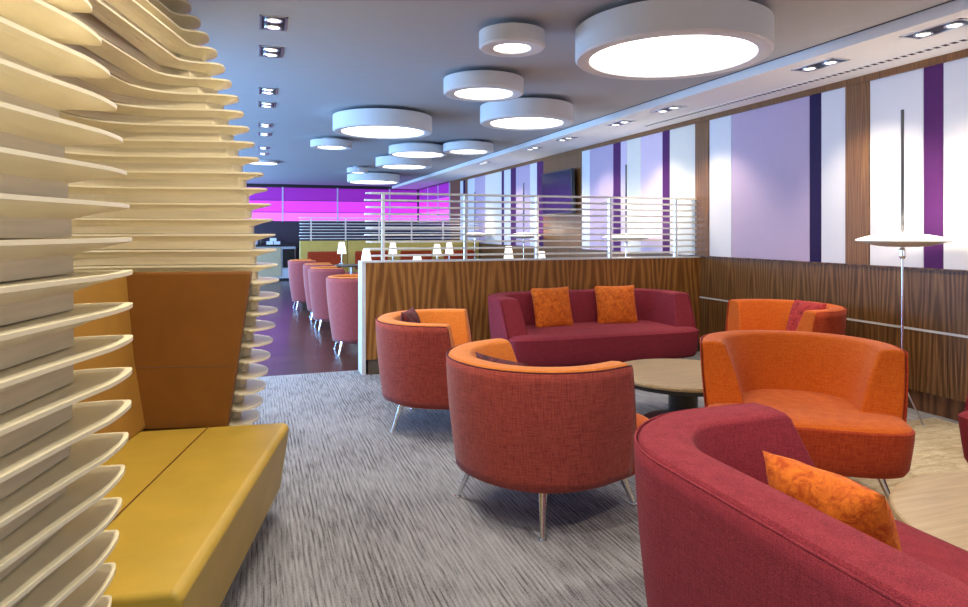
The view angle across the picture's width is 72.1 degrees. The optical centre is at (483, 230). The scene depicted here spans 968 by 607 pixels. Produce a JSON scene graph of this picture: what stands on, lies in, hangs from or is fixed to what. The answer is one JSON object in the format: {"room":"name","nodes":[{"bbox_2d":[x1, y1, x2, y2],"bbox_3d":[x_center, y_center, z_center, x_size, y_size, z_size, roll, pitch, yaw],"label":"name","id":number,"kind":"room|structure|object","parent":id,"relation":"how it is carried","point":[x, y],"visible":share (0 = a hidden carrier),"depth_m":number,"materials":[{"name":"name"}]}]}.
{"room":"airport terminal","nodes":[
{"label":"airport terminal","id":0,"kind":"room"},
{"bbox_2d":[175,183,418,258],"bbox_3d":[-5.463,0.005,19.284,7.320,2.690,0.270,0,0,-19],"label":"wall","id":1,"kind":"structure","parent":0,"point":[289,202],"depth_m":19.50,"materials":[{"name":"purple paint"}]},
{"bbox_2d":[186,0,967,189],"bbox_3d":[-2.236,-1.400,8.430,6.415,0.120,22.600,0,0,-19],"label":"ceiling","id":2,"kind":"structure","parent":0,"point":[339,55],"depth_m":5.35,"materials":[{"name":"paint"}]},
{"bbox_2d":[250,160,278,164],"bbox_3d":[-4.251,-1.315,12.761,0.620,0.050,0.620,0,0,-19],"label":"drum ceiling light","id":3,"kind":"object","parent":2,"relation":"attached to","point":[261,162],"visible":0.75,"depth_m":12.71,"materials":[{"name":"paint"}]},
{"bbox_2d":[253,162,275,163],"bbox_3d":[-4.251,-1.311,12.761,0.524,0.018,0.524,0,0,-19],"label":"diffuser","id":4,"kind":"object","parent":3,"relation":"attached to","point":[255,162],"depth_m":12.83,"materials":[{"name":"white plastic"}]},
{"bbox_2d":[258,132,270,135],"bbox_3d":[-3.030,-1.334,9.184,0.170,0.012,0.300,0,0,-19],"label":"recessed light","id":5,"kind":"object","parent":2,"relation":"in","point":[259,133],"visible":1,"depth_m":9.15,"materials":[{"name":"silver metal"}]},
{"bbox_2d":[258,123,272,127],"bbox_3d":[-2.765,-1.334,8.408,0.170,0.012,0.300,0,0,-19],"label":"recessed light","id":6,"kind":"object","parent":2,"relation":"in","point":[266,125],"visible":1,"depth_m":8.37,"materials":[{"name":"silver metal"}]},
{"bbox_2d":[258,101,275,107],"bbox_3d":[-2.300,-1.334,7.045,0.170,0.012,0.300,0,0,-19],"label":"recessed light","id":7,"kind":"object","parent":2,"relation":"in","point":[260,104],"visible":1,"depth_m":7.01,"materials":[{"name":"silver metal"}]},
{"bbox_2d":[259,87,277,94],"bbox_3d":[-2.064,-1.334,6.354,0.170,0.012,0.300,0,0,-19],"label":"recessed light","id":8,"kind":"object","parent":2,"relation":"in","point":[262,90],"visible":1,"depth_m":6.33,"materials":[{"name":"silver metal"}]},
{"bbox_2d":[259,45,283,57],"bbox_3d":[-1.589,-1.334,4.963,0.170,0.012,0.300,0,0,-19],"label":"recessed light","id":9,"kind":"object","parent":2,"relation":"in","point":[264,51],"visible":1,"depth_m":4.94,"materials":[{"name":"silver metal"}]},
{"bbox_2d":[259,14,287,31],"bbox_3d":[-1.356,-1.334,4.282,0.170,0.012,0.300,0,0,-19],"label":"recessed light","id":10,"kind":"object","parent":2,"relation":"in","point":[266,22],"visible":1,"depth_m":4.26,"materials":[{"name":"silver metal"}]},
{"bbox_2d":[310,137,351,149],"bbox_3d":[-2.204,-1.270,9.613,0.592,0.140,0.592,0,0,-19],"label":"drum ceiling light","id":11,"kind":"object","parent":2,"relation":"attached to","point":[325,143],"visible":1,"depth_m":9.42,"materials":[{"name":"paint"}]},
{"bbox_2d":[320,146,343,147],"bbox_3d":[-2.204,-1.221,9.613,0.390,0.018,0.390,0,0,-19],"label":"diffuser","id":12,"kind":"object","parent":11,"relation":"attached to","point":[320,146],"depth_m":9.60,"materials":[{"name":"white plastic"}]},
{"bbox_2d":[347,166,367,173],"bbox_3d":[-2.614,-1.270,13.753,0.434,0.140,0.434,0,0,-19],"label":"drum ceiling light","id":13,"kind":"object","parent":2,"relation":"attached to","point":[355,169],"visible":1,"depth_m":13.60,"materials":[{"name":"paint"}]},
{"bbox_2d":[347,172,399,183],"bbox_3d":[-2.559,-1.230,15.420,1.206,0.220,1.206,0,0,-19],"label":"drum ceiling light","id":14,"kind":"object","parent":2,"relation":"hanging from","point":[370,177],"visible":0.98,"depth_m":14.98,"materials":[{"name":"paint"}]},
{"bbox_2d":[353,181,395,183],"bbox_3d":[-2.559,-1.141,15.420,1.076,0.018,1.076,0,0,-19],"label":"diffuser","id":15,"kind":"object","parent":14,"relation":"attached to","point":[354,182],"depth_m":15.53,"materials":[{"name":"white plastic"}]},
{"bbox_2d":[333,108,431,138],"bbox_3d":[-1.152,-1.230,7.585,1.118,0.220,1.118,0,0,-19],"label":"drum ceiling light","id":16,"kind":"object","parent":2,"relation":"hanging from","point":[367,123],"visible":1,"depth_m":7.21,"materials":[{"name":"paint"}]},
{"bbox_2d":[342,126,422,136],"bbox_3d":[-1.152,-1.141,7.585,0.928,0.018,0.928,0,0,-19],"label":"diffuser","id":17,"kind":"object","parent":16,"relation":"attached to","point":[350,131],"depth_m":7.57,"materials":[{"name":"white plastic"}]},
{"bbox_2d":[376,156,431,169],"bbox_3d":[-1.433,-1.240,11.905,1.002,0.200,1.002,0,0,-19],"label":"drum ceiling light","id":18,"kind":"object","parent":2,"relation":"hanging from","point":[384,162],"visible":0.91,"depth_m":11.56,"materials":[{"name":"paint"}]},
{"bbox_2d":[383,165,422,167],"bbox_3d":[-1.433,-1.161,11.905,0.758,0.018,0.758,0,0,-19],"label":"diffuser","id":19,"kind":"object","parent":18,"relation":"attached to","point":[384,166],"depth_m":11.88,"materials":[{"name":"white plastic"}]},
{"bbox_2d":[389,142,446,157],"bbox_3d":[-1.020,-1.255,10.261,0.890,0.170,0.890,0,0,-19],"label":"drum ceiling light","id":20,"kind":"object","parent":2,"relation":"attached to","point":[406,149],"visible":0.98,"depth_m":9.96,"materials":[{"name":"paint"}]},
{"bbox_2d":[394,152,442,156],"bbox_3d":[-1.020,-1.191,10.261,0.772,0.018,0.772,0,0,-19],"label":"diffuser","id":21,"kind":"object","parent":20,"relation":"attached to","point":[396,154],"depth_m":10.28,"materials":[{"name":"white plastic"}]},
{"bbox_2d":[443,140,493,154],"bbox_3d":[-0.234,-1.260,9.969,0.756,0.160,0.756,0,0,-19],"label":"drum ceiling light","id":22,"kind":"object","parent":2,"relation":"attached to","point":[460,147],"visible":1,"depth_m":9.72,"materials":[{"name":"paint"}]},
{"bbox_2d":[451,150,485,152],"bbox_3d":[-0.234,-1.201,9.969,0.548,0.018,0.548,0,0,-19],"label":"diffuser","id":23,"kind":"object","parent":22,"relation":"attached to","point":[452,151],"depth_m":9.97,"materials":[{"name":"white plastic"}]},
{"bbox_2d":[444,70,523,101],"bbox_3d":[-0.003,-1.255,5.705,0.686,0.170,0.686,0,0,-19],"label":"drum ceiling light","id":24,"kind":"object","parent":2,"relation":"attached to","point":[474,85],"visible":1,"depth_m":5.49,"materials":[{"name":"paint"}]},
{"bbox_2d":[455,88,511,97],"bbox_3d":[-0.003,-1.191,5.705,0.490,0.018,0.490,0,0,-19],"label":"diffuser","id":25,"kind":"object","parent":24,"relation":"attached to","point":[460,92],"depth_m":5.72,"materials":[{"name":"white plastic"}]},
{"bbox_2d":[479,22,544,56],"bbox_3d":[0.183,-1.265,4.353,0.432,0.150,0.432,0,0,-19],"label":"drum ceiling light","id":26,"kind":"object","parent":2,"relation":"attached to","point":[511,39],"visible":1,"depth_m":4.22,"materials":[{"name":"paint"}]},
{"bbox_2d":[494,44,529,50],"bbox_3d":[0.183,-1.211,4.353,0.236,0.018,0.236,0,0,-19],"label":"diffuser","id":27,"kind":"object","parent":26,"relation":"attached to","point":[497,47],"depth_m":4.36,"materials":[{"name":"white plastic"}]},
{"bbox_2d":[480,98,573,130],"bbox_3d":[0.446,-1.230,6.957,0.974,0.220,0.974,0,0,-19],"label":"drum ceiling light","id":28,"kind":"object","parent":2,"relation":"hanging from","point":[518,114],"visible":0.98,"depth_m":6.62,"materials":[{"name":"paint"}]},
{"bbox_2d":[491,118,561,127],"bbox_3d":[0.446,-1.141,6.957,0.752,0.018,0.752,0,0,-19],"label":"diffuser","id":29,"kind":"object","parent":28,"relation":"attached to","point":[499,122],"depth_m":7.00,"materials":[{"name":"white plastic"}]},
{"bbox_2d":[523,146,541,149],"bbox_3d":[0.748,-1.264,10.188,0.170,0.012,0.400,0,0,-19],"label":"recessed light","id":30,"kind":"object","parent":2,"relation":"in","point":[532,147],"visible":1,"depth_m":10.14,"materials":[{"name":"silver metal"}]},
{"bbox_2d":[554,137,577,140],"bbox_3d":[1.123,-1.264,9.154,0.170,0.012,0.400,0,0,-19],"label":"recessed light","id":31,"kind":"object","parent":2,"relation":"in","point":[563,138],"visible":1,"depth_m":9.11,"materials":[{"name":"silver metal"}]},
{"bbox_2d":[605,120,634,125],"bbox_3d":[1.601,-1.264,7.816,0.170,0.012,0.400,0,0,-19],"label":"recessed light","id":32,"kind":"object","parent":2,"relation":"in","point":[622,122],"visible":1,"depth_m":7.82,"materials":[{"name":"silver metal"}]},
{"bbox_2d":[651,105,686,112],"bbox_3d":[1.917,-1.264,6.920,0.170,0.012,0.400,0,0,-19],"label":"recessed light","id":33,"kind":"object","parent":2,"relation":"in","point":[672,107],"visible":1,"depth_m":6.92,"materials":[{"name":"silver metal"}]},
{"bbox_2d":[575,0,773,79],"bbox_3d":[1.202,-1.222,4.278,1.220,0.235,1.220,0,0,-19],"label":"drum ceiling light","id":34,"kind":"object","parent":2,"relation":"hanging from","point":[649,39],"visible":1,"depth_m":3.94,"materials":[{"name":"paint"}]},
{"bbox_2d":[590,35,756,74],"bbox_3d":[1.202,-1.126,4.278,1.030,0.018,1.030,0,0,-19],"label":"diffuser","id":35,"kind":"object","parent":34,"relation":"attached to","point":[631,54],"depth_m":4.23,"materials":[{"name":"white plastic"}]},
{"bbox_2d":[640,37,967,126],"bbox_3d":[2.813,-1.267,5.504,0.070,0.006,5.500,0,0,-19],"label":"ceiling vent","id":36,"kind":"object","parent":2,"relation":"in","point":[966,38],"visible":1,"depth_m":5.45,"materials":[{"name":"metal"}]},
{"bbox_2d":[791,57,849,71],"bbox_3d":[2.566,-1.264,5.082,0.170,0.012,0.400,0,0,-19],"label":"recessed light","id":37,"kind":"object","parent":2,"relation":"in","point":[831,61],"visible":1,"depth_m":5.06,"materials":[{"name":"silver metal"}]},
{"bbox_2d":[899,18,967,39],"bbox_3d":[2.854,-1.264,4.176,0.170,0.012,0.400,0,0,-19],"label":"recessed light","id":38,"kind":"object","parent":2,"relation":"in","point":[960,22],"visible":1,"depth_m":4.18,"materials":[{"name":"silver metal"}]},
{"bbox_2d":[220,280,958,606],"bbox_3d":[-1.808,1.400,8.576,7.320,0.100,22.600,0,0,-19],"label":"floor","id":39,"kind":"structure","parent":0,"point":[361,514],"depth_m":3.12,"materials":[{"name":"carpet"}]},
{"bbox_2d":[0,0,288,606],"bbox_3d":[-1.778,0.020,1.846,1.972,2.660,5.200,0,0,-6],"label":"booth","id":40,"kind":"object","parent":39,"relation":"on","point":[136,470],"visible":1,"depth_m":2.32,"materials":[{"name":"beige paint"}]},
{"bbox_2d":[256,244,296,279],"bbox_3d":[-6.833,0.860,18.156,3.300,0.980,1.020,0,0,-19],"label":"counter","id":41,"kind":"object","parent":39,"relation":"on","point":[285,252],"depth_m":18.09,"materials":[{"name":"white wood"}]},
{"bbox_2d":[256,244,296,246],"bbox_3d":[-6.833,0.395,18.156,3.300,0.050,1.020,0,0,-19],"label":"countertop","id":42,"kind":"structure","parent":41,"relation":"on","point":[264,245],"depth_m":18.05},
{"bbox_2d":[288,259,316,309],"bbox_3d":[-3.117,0.926,11.613,0.593,0.848,0.649,0,0,-23],"label":"armchair","id":43,"kind":"object","parent":39,"relation":"on","point":[295,266],"visible":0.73,"depth_m":11.36,"materials":[{"name":"pink fabric"}]},
{"bbox_2d":[303,263,332,319],"bbox_3d":[-2.498,0.926,10.296,0.593,0.848,0.649,0,0,-17],"label":"armchair","id":44,"kind":"object","parent":39,"relation":"on","point":[306,266],"visible":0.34,"depth_m":10.09,"materials":[{"name":"pink fabric"}]},
{"bbox_2d":[308,266,344,330],"bbox_3d":[-2.142,0.926,9.252,0.593,0.848,0.649,0,0,-22],"label":"armchair","id":45,"kind":"object","parent":39,"relation":"on","point":[317,275],"visible":0.64,"depth_m":9.00,"materials":[{"name":"pink fabric"}]},
{"bbox_2d":[326,274,357,355],"bbox_3d":[-1.472,0.926,7.475,0.593,0.848,0.649,0,0,-19],"label":"armchair","id":46,"kind":"object","parent":39,"relation":"on","point":[342,290],"visible":0.68,"depth_m":7.21,"materials":[{"name":"pink fabric"}]},
{"bbox_2d":[334,264,357,273],"bbox_3d":[-2.363,0.975,11.873,0.620,0.750,0.620,0,0,-19],"label":"cafe table","id":47,"kind":"object","parent":39,"relation":"on","point":[351,266],"visible":0.38,"depth_m":11.73,"materials":[{"name":"silver metal"}]},
{"bbox_2d":[337,242,345,263],"bbox_3d":[-2.570,0.400,12.014,0.164,0.400,0.164,0,0,-19],"label":"table lamp","id":48,"kind":"object","parent":47,"relation":"on","point":[341,248],"visible":0.98,"depth_m":11.96,"materials":[{"name":"white fabric"}]},
{"bbox_2d":[299,240,478,273],"bbox_3d":[-1.853,0.775,13.923,3.850,1.150,0.690,0,0,-19],"label":"banquette","id":49,"kind":"object","parent":39,"relation":"on","point":[320,251],"visible":0.37,"depth_m":13.88,"materials":[{"name":"yellow leather"}]},
{"bbox_2d":[307,251,340,267],"bbox_3d":[-3.267,0.610,13.624,0.680,0.380,0.098,0,0,-19],"label":"cushion","id":50,"kind":"object","parent":49,"relation":"on","point":[332,257],"depth_m":13.59,"materials":[{"name":"red fabric"}]},
{"bbox_2d":[355,251,387,268],"bbox_3d":[-2.359,0.610,13.934,0.680,0.380,0.098,0,0,-19],"label":"cushion","id":51,"kind":"object","parent":49,"relation":"on","point":[358,254],"depth_m":13.89,"materials":[{"name":"red fabric"}]},
{"bbox_2d":[299,217,478,240],"bbox_3d":[-1.956,-0.040,14.189,3.854,0.480,0.120,0,0,-19],"label":"screen","id":52,"kind":"object","parent":49,"relation":"on","point":[310,220],"visible":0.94,"depth_m":13.95,"materials":[{"name":"silver metal"}]},
{"bbox_2d":[400,250,431,259],"bbox_3d":[-1.450,0.610,14.245,0.680,0.380,0.098,0,0,-19],"label":"cushion","id":53,"kind":"object","parent":49,"relation":"on","point":[401,251],"depth_m":14.21,"materials":[{"name":"red fabric"}]},
{"bbox_2d":[444,250,473,258],"bbox_3d":[-0.541,0.610,14.555,0.680,0.380,0.098,0,0,-19],"label":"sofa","id":54,"kind":"object","parent":49,"relation":"on","point":[454,251],"depth_m":14.51,"materials":[{"name":"red fabric"}]},
{"bbox_2d":[375,309,472,434],"bbox_3d":[-0.300,0.974,4.697,0.910,0.753,0.959,0,0,6],"label":"armchair","id":55,"kind":"object","parent":39,"relation":"on","point":[411,356],"visible":0.78,"depth_m":4.29,"materials":[{"name":"red fabric"}]},
{"bbox_2d":[400,307,420,322],"bbox_3d":[-0.496,0.730,4.734,0.162,0.342,0.363,0,0,5],"label":"cushion","id":56,"kind":"object","parent":55,"relation":"on","point":[410,315],"visible":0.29,"depth_m":4.66,"materials":[{"name":"red fabric"}]},
{"bbox_2d":[467,192,484,258],"bbox_3d":[-0.194,0.260,14.093,0.582,2.180,0.582,0,0,-19],"label":"floor lamp","id":57,"kind":"object","parent":39,"relation":"on","point":[474,192],"visible":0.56,"depth_m":14.09,"materials":[{"name":"silver metal"}]},
{"bbox_2d":[507,183,539,257],"bbox_3d":[0.688,0.260,11.510,0.582,2.180,0.582,0,0,-19],"label":"floor lamp","id":58,"kind":"object","parent":39,"relation":"on","point":[513,236],"visible":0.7,"depth_m":11.37,"materials":[{"name":"silver metal"}]},
{"bbox_2d":[358,256,699,374],"bbox_3d":[0.598,0.819,6.946,3.760,1.063,0.252,0,0,-19],"label":"wall","id":59,"kind":"structure","parent":39,"relation":"on","point":[387,286],"depth_m":6.60,"materials":[{"name":"brown wood"}]},
{"bbox_2d":[364,192,696,260],"bbox_3d":[0.617,-0.043,6.952,3.719,0.659,0.120,0,0,-19],"label":"screen","id":60,"kind":"object","parent":59,"relation":"on","point":[464,201],"visible":1,"depth_m":6.86,"materials":[{"name":"silver metal"}]},
{"bbox_2d":[446,338,648,542],"bbox_3d":[0.279,0.974,3.308,0.910,0.753,0.959,0,0,-39],"label":"armchair","id":61,"kind":"object","parent":39,"relation":"on","point":[544,431],"visible":0.94,"depth_m":2.91,"materials":[{"name":"red fabric"}]},
{"bbox_2d":[475,352,527,365],"bbox_3d":[0.117,0.750,3.125,0.159,0.323,0.381,0,0,-38],"label":"cushion","id":62,"kind":"object","parent":61,"relation":"on","point":[479,356],"visible":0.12,"depth_m":3.10,"materials":[{"name":"red fabric"}]},
{"bbox_2d":[488,288,698,366],"bbox_3d":[1.003,0.974,6.348,1.959,0.753,0.962,0,0,-19],"label":"sofa","id":63,"kind":"object","parent":39,"relation":"on","point":[665,328],"visible":0.75,"depth_m":6.05,"materials":[{"name":"red fabric"}]},
{"bbox_2d":[530,286,573,326],"bbox_3d":[0.659,0.740,6.396,0.431,0.394,0.178,0,0,-26],"label":"cushion","id":64,"kind":"object","parent":63,"relation":"on","point":[552,307],"visible":0.94,"depth_m":6.34,"materials":[{"name":"orange fabric"}]},
{"bbox_2d":[594,285,637,322],"bbox_3d":[1.317,0.740,6.620,0.431,0.394,0.178,0,0,-12],"label":"cushion","id":65,"kind":"object","parent":63,"relation":"on","point":[615,304],"visible":0.92,"depth_m":6.57,"materials":[{"name":"orange fabric"}]},
{"bbox_2d":[602,165,649,256],"bbox_3d":[1.777,0.260,8.320,0.582,2.180,0.582,0,0,-19],"label":"floor lamp","id":66,"kind":"object","parent":39,"relation":"on","point":[614,237],"visible":0.63,"depth_m":8.20,"materials":[{"name":"silver metal"}]},
{"bbox_2d":[623,359,703,418],"bbox_3d":[1.402,1.171,4.684,1.000,0.358,1.000,0,0,-19],"label":"coffee table","id":67,"kind":"object","parent":39,"relation":"on","point":[679,379],"visible":0.34,"depth_m":4.59,"materials":[{"name":"brown wood"}]},
{"bbox_2d":[725,299,846,334],"bbox_3d":[2.418,0.974,5.433,0.920,0.753,0.974,0,0,-19],"label":"armchair","id":68,"kind":"object","parent":39,"relation":"on","point":[742,314],"visible":0.31,"depth_m":5.71,"materials":[{"name":"orange fabric"}]},
{"bbox_2d":[786,299,826,330],"bbox_3d":[2.598,0.740,5.388,0.171,0.342,0.362,0,0,-14],"label":"cushion","id":69,"kind":"object","parent":68,"relation":"on","point":[799,307],"visible":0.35,"depth_m":5.41,"materials":[{"name":"red fabric"}]},
{"bbox_2d":[634,403,967,606],"bbox_3d":[1.089,0.974,1.365,0.962,0.753,1.959,0,0,-19],"label":"sofa","id":70,"kind":"object","parent":39,"relation":"on","point":[713,531],"visible":0.91,"depth_m":1.56,"materials":[{"name":"red fabric"}]},
{"bbox_2d":[762,450,901,551],"bbox_3d":[0.881,0.755,1.675,0.196,0.320,0.346,0,0,-26],"label":"cushion","id":71,"kind":"object","parent":70,"relation":"on","point":[862,508],"visible":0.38,"depth_m":1.58,"materials":[{"name":"orange fabric"}]},
{"bbox_2d":[847,417,967,518],"bbox_3d":[2.615,1.343,2.584,2.660,0.011,3.800,0,0,-19],"label":"shag rug","id":72,"kind":"object","parent":39,"relation":"on","point":[938,448],"visible":0.14,"depth_m":4.01,"materials":[{"name":"beige carpet"}]},
{"bbox_2d":[700,330,914,501],"bbox_3d":[1.655,0.963,3.523,0.974,0.753,0.920,0,0,17],"label":"armchair","id":73,"kind":"object","parent":72,"relation":"on","point":[845,397],"visible":0.85,"depth_m":3.47,"materials":[{"name":"orange fabric"}]},
{"bbox_2d":[855,110,952,425],"bbox_3d":[2.922,0.244,4.643,0.582,2.180,0.582,0,0,-19],"label":"floor lamp","id":74,"kind":"object","parent":72,"relation":"on","point":[902,240],"visible":0.87,"depth_m":4.59,"materials":[{"name":"silver metal"}]},
{"bbox_2d":[888,472,967,550],"bbox_3d":[1.964,1.160,2.171,1.100,0.358,1.100,0,0,-19],"label":"coffee table","id":75,"kind":"object","parent":72,"relation":"on","point":[936,504],"visible":0.7,"depth_m":2.38,"materials":[{"name":"brown wood"}]},
{"bbox_2d":[958,395,967,462],"bbox_3d":[3.085,0.963,2.596,0.962,0.753,1.959,0,0,-19],"label":"sofa","id":76,"kind":"object","parent":72,"relation":"on","point":[962,417],"visible":1,"depth_m":3.31,"materials":[{"name":"red fabric"}]},
{"bbox_3d":[-1.622,1.010,10.013,0.620,0.680,0.620,0,0,-19],"label":"cafe table","id":77,"kind":"object","parent":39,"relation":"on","visible":0},
{"bbox_2d":[361,249,370,260],"bbox_3d":[-1.764,0.470,9.964,0.164,0.400,0.164,0,0,-19],"label":"table lamp","id":78,"kind":"object","parent":77,"relation":"on","point":[365,252],"visible":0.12,"depth_m":9.91,"materials":[{"name":"white fabric"}]},
{"bbox_3d":[-0.934,1.040,9.297,0.620,0.620,0.620,0,0,-19],"label":"cafe table","id":79,"kind":"object","parent":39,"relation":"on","visible":0},
{"bbox_2d":[413,256,420,259],"bbox_3d":[-0.934,0.530,9.297,0.164,0.400,0.164,0,0,-19],"label":"table lamp","id":80,"kind":"object","parent":79,"relation":"on","point":[414,257],"visible":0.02,"depth_m":9.25,"materials":[{"name":"white fabric"}]},
{"bbox_3d":[-1.756,0.990,12.820,0.620,0.720,0.620,0,0,-19],"label":"cafe table","id":81,"kind":"object","parent":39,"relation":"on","visible":0},
{"bbox_2d":[389,243,396,259],"bbox_3d":[-1.756,0.430,12.820,0.164,0.400,0.164,0,0,-19],"label":"table lamp","id":82,"kind":"object","parent":81,"relation":"on","point":[392,245],"visible":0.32,"depth_m":12.77,"materials":[{"name":"white fabric"}]},
{"bbox_3d":[-0.825,0.990,11.701,0.620,0.720,0.620,0,0,-19],"label":"cafe table","id":83,"kind":"object","parent":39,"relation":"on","visible":0},
{"bbox_2d":[433,244,440,258],"bbox_3d":[-0.825,0.430,11.701,0.164,0.400,0.164,0,0,-19],"label":"table lamp","id":84,"kind":"object","parent":83,"relation":"on","point":[435,251],"visible":0.5,"depth_m":11.65,"materials":[{"name":"white fabric"}]},
{"bbox_3d":[-0.679,0.990,12.977,0.620,0.720,0.620,0,0,-19],"label":"cafe table","id":85,"kind":"object","parent":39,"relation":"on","visible":0},
{"bbox_2d":[445,243,452,258],"bbox_3d":[-0.679,0.430,12.977,0.164,0.400,0.164,0,0,-19],"label":"table lamp","id":86,"kind":"object","parent":85,"relation":"on","point":[447,251],"visible":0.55,"depth_m":12.92,"materials":[{"name":"white fabric"}]},
{"bbox_3d":[0.407,1.000,11.002,0.620,0.700,0.620,0,0,-19],"label":"cafe table","id":87,"kind":"object","parent":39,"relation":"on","visible":0},
{"bbox_2d":[504,246,512,257],"bbox_3d":[0.407,0.450,11.002,0.164,0.400,0.164,0,0,-19],"label":"table lamp","id":88,"kind":"object","parent":87,"relation":"on","point":[506,250],"visible":0.42,"depth_m":10.95,"materials":[{"name":"white fabric"}]},
{"bbox_2d":[417,57,967,269],"bbox_3d":[1.689,-0.055,9.770,0.230,2.810,22.600,0,0,-19],"label":"wall","id":89,"kind":"structure","parent":0,"point":[807,178],"depth_m":6.25,"materials":[{"name":"paint"}]},
{"bbox_2d":[542,168,575,214],"bbox_3d":[1.217,-0.617,10.729,0.144,0.691,1.120,0,0,-19],"label":"television","id":90,"kind":"object","parent":89,"relation":"attached to","point":[562,182],"visible":1,"depth_m":10.59,"materials":[{"name":"black plastic"}]},
{"bbox_2d":[450,49,967,183],"bbox_3d":[2.219,-1.242,8.049,0.040,0.055,19.000,0,0,-19],"label":"trim","id":91,"kind":"structure","parent":89,"relation":"attached to","point":[960,54],"depth_m":6.32,"materials":[{"name":"white paint"}]},
{"bbox_2d":[479,244,967,402],"bbox_3d":[2.223,0.744,8.050,0.030,0.913,19.000,0,0,-19],"label":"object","id":92,"kind":"structure","parent":89,"relation":"attached to","point":[934,300],"depth_m":5.33,"materials":[{"name":"brown wood"}]},
{"bbox_2d":[479,243,967,271],"bbox_3d":[2.219,0.281,8.049,0.040,0.012,19.000,0,0,-19],"label":"trim","id":93,"kind":"structure","parent":89,"relation":"attached to","point":[479,243],"depth_m":6.05,"materials":[{"name":"brown wood"}]},
{"bbox_2d":[699,339,964,420],"bbox_3d":[2.232,1.275,8.053,0.012,0.150,19.000,0,0,-19],"label":"baseboard","id":94,"kind":"structure","parent":89,"relation":"attached to","point":[944,407],"depth_m":4.88,"materials":[{"name":"brown wood"}]},
{"bbox_2d":[700,296,967,337],"bbox_3d":[3.844,0.739,3.267,0.014,0.017,8.900,0,0,-19],"label":"trim","id":95,"kind":"structure","parent":89,"relation":"attached to","point":[850,319],"depth_m":5.14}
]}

